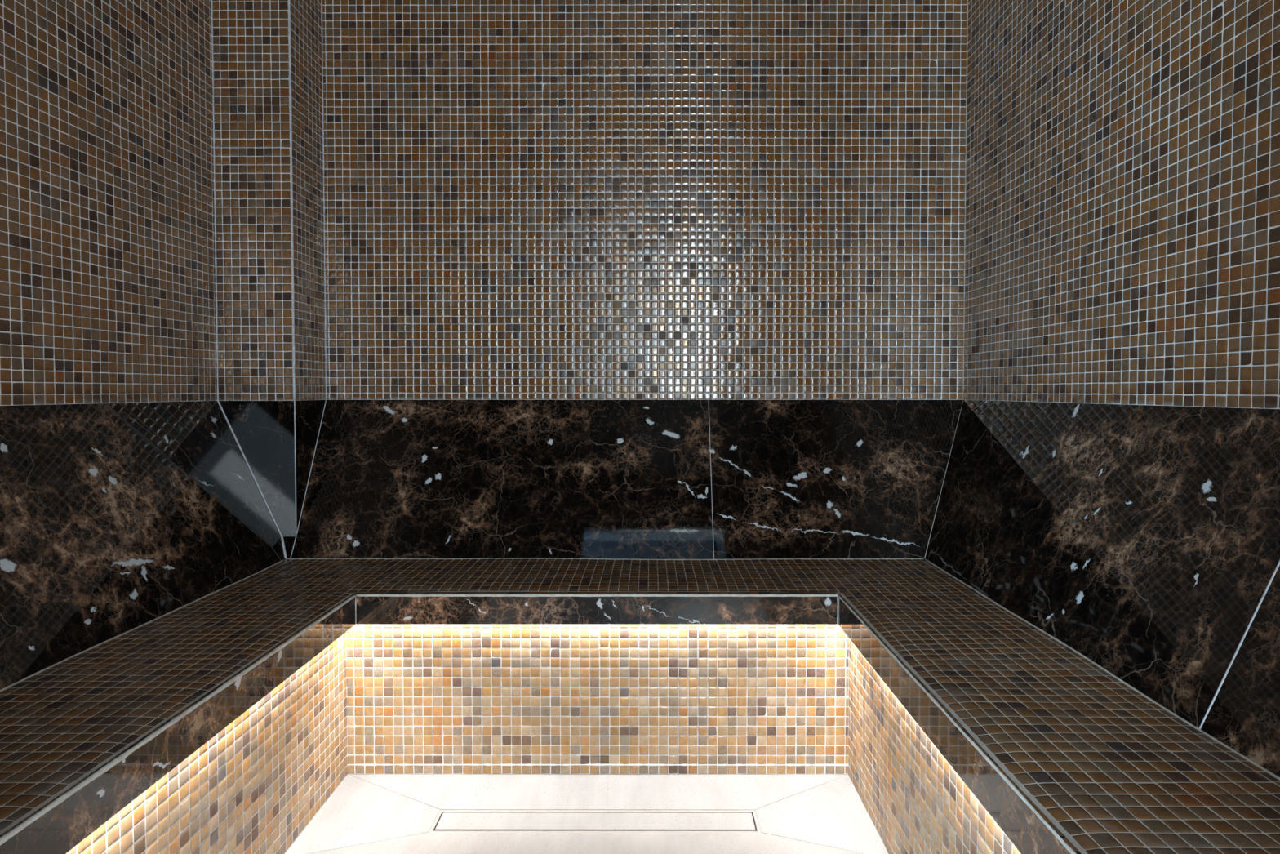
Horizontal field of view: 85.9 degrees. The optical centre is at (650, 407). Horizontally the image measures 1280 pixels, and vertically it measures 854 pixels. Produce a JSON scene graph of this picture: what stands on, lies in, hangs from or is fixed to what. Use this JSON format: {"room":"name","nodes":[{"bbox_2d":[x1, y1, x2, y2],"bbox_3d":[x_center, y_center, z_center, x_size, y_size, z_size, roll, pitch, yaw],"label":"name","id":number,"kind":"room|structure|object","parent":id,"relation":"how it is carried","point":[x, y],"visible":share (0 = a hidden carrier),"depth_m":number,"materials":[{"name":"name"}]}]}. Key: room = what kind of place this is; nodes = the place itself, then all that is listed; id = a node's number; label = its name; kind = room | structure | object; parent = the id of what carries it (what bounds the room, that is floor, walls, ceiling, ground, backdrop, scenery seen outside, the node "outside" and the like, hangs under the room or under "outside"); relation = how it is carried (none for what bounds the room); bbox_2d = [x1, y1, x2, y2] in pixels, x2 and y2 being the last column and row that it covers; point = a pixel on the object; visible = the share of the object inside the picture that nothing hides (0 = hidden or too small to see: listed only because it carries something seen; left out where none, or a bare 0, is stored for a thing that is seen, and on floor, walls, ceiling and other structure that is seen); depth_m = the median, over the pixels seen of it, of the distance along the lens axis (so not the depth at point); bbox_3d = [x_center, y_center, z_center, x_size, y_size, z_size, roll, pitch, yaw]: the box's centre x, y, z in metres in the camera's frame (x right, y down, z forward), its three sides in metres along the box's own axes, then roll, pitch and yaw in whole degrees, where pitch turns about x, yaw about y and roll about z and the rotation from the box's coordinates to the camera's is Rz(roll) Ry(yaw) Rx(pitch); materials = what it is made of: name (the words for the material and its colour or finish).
{"room":"spa","nodes":[
{"label":"spa","id":0,"kind":"room"},
{"bbox_2d":[0,0,217,405],"bbox_3d":[-1.160,-0.362,0.919,0.101,2.460,2.094,0,1,0],"label":"wall","id":1,"kind":"structure","parent":0,"point":[108,254],"depth_m":1.41,"materials":[{"name":"tile"}]},
{"bbox_2d":[0,400,287,689],"bbox_3d":[-1.022,0.201,1.139,0.198,0.409,1.266,0,1,0],"label":"marble slab","id":2,"kind":"object","parent":1,"relation":"attached to","point":[115,518],"visible":1,"depth_m":1.30,"materials":[{"name":"black stone"}]},
{"bbox_2d":[210,0,218,400],"bbox_3d":[-1.109,-0.790,1.744,0.006,1.545,0.006,0,1,0],"label":"trim","id":3,"kind":"structure","parent":1,"relation":"attached to","point":[211,3],"depth_m":1.75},
{"bbox_2d":[212,0,325,400],"bbox_3d":[-1.031,-0.385,1.860,0.238,2.360,0.212,0,1,0],"label":"pillar","id":4,"kind":"structure","parent":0,"point":[251,37],"depth_m":1.76,"materials":[{"name":"tile"}]},
{"bbox_2d":[219,400,298,535],"bbox_3d":[-1.011,0.156,1.774,0.199,0.348,0.014,0,1,0],"label":"marble slab","id":5,"kind":"object","parent":4,"relation":"attached to","point":[265,432],"visible":1,"depth_m":1.77,"materials":[{"name":"black stone"}]},
{"bbox_2d":[282,535,296,558],"bbox_3d":[-0.931,0.360,1.765,0.040,0.062,0.038,0,1,0],"label":"marble slab","id":6,"kind":"object","parent":4,"relation":"attached to","point":[289,540],"visible":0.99,"depth_m":1.76,"materials":[{"name":"black stone"}]},
{"bbox_2d":[288,0,295,400],"bbox_3d":[-0.915,-0.790,1.746,0.007,1.545,0.007,1,2,29],"label":"trim","id":7,"kind":"structure","parent":4,"relation":"attached to","point":[289,1],"depth_m":1.75,"materials":[{"name":"grey metal"}]},
{"bbox_2d":[297,400,326,532],"bbox_3d":[-0.918,0.152,1.855,0.014,0.345,0.171,0,1,0],"label":"marble slab","id":8,"kind":"object","parent":4,"relation":"attached to","point":[309,412],"visible":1,"depth_m":1.82,"materials":[{"name":"black stone"}]},
{"bbox_2d":[284,773,888,853],"bbox_3d":[-0.117,0.845,0.646,1.099,0.039,1.729,0,1,0],"label":"floor","id":9,"kind":"structure","parent":0,"point":[366,813],"depth_m":1.40,"materials":[{"name":"stone"}]},
{"bbox_2d":[429,809,760,831],"bbox_3d":[-0.109,0.843,1.375,0.646,0.036,0.072,0,1,0],"label":"linear drain","id":10,"kind":"object","parent":9,"relation":"in","point":[446,820],"visible":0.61,"depth_m":1.37,"materials":[{"name":"metal"}]},
{"bbox_2d":[0,557,1279,853],"bbox_3d":[-0.117,0.612,0.826,1.624,0.418,1.853,0,1,0],"label":"bench","id":11,"kind":"object","parent":9,"relation":"on","point":[224,721],"visible":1,"depth_m":1.29,"materials":[{"name":"tile"}]},
{"bbox_2d":[322,0,967,399],"bbox_3d":[-0.115,-0.389,2.000,2.189,2.460,0.151,0,1,0],"label":"wall","id":12,"kind":"structure","parent":0,"point":[525,199],"depth_m":1.92,"materials":[{"name":"tile"}]},
{"bbox_2d":[320,0,326,399],"bbox_3d":[-0.912,-0.794,1.915,0.005,1.545,0.005,-1,2,-45],"label":"trim","id":13,"kind":"structure","parent":12,"relation":"attached to","point":[321,0],"depth_m":1.92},
{"bbox_2d":[291,400,714,559],"bbox_3d":[-0.375,0.184,1.846,1.077,0.408,0.209,0,1,0],"label":"marble slab","id":14,"kind":"object","parent":12,"relation":"attached to","point":[388,478],"visible":0.99,"depth_m":1.83,"materials":[{"name":"black stone"}]},
{"bbox_2d":[708,400,963,559],"bbox_3d":[0.521,0.184,1.844,0.718,0.408,0.210,0,1,0],"label":"marble slab","id":15,"kind":"object","parent":12,"relation":"attached to","point":[791,478],"visible":0.99,"depth_m":1.84,"materials":[{"name":"black stone"}]},
{"bbox_2d":[963,0,1279,408],"bbox_3d":[0.927,-0.362,0.917,0.101,2.460,2.094,0,1,0],"label":"wall","id":16,"kind":"structure","parent":0,"point":[1122,166],"depth_m":1.28,"materials":[{"name":"tile"}]},
{"bbox_2d":[962,0,968,399],"bbox_3d":[0.878,-0.794,1.913,0.005,1.545,0.005,-1,2,-45],"label":"trim","id":17,"kind":"structure","parent":16,"relation":"attached to","point":[967,0],"depth_m":1.92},
{"bbox_2d":[924,400,1279,728],"bbox_3d":[0.792,0.195,1.401,0.196,0.408,1.075,0,1,0],"label":"marble slab","id":18,"kind":"object","parent":16,"relation":"attached to","point":[1144,540],"visible":1,"depth_m":1.13,"materials":[{"name":"black stone"}]},
{"bbox_2d":[1200,564,1279,777],"bbox_3d":[0.791,0.221,0.374,0.195,0.408,0.980,0,1,0],"label":"marble slab","id":19,"kind":"object","parent":16,"relation":"attached to","point":[1244,714],"visible":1,"depth_m":0.83,"materials":[{"name":"black stone"}]}
]}

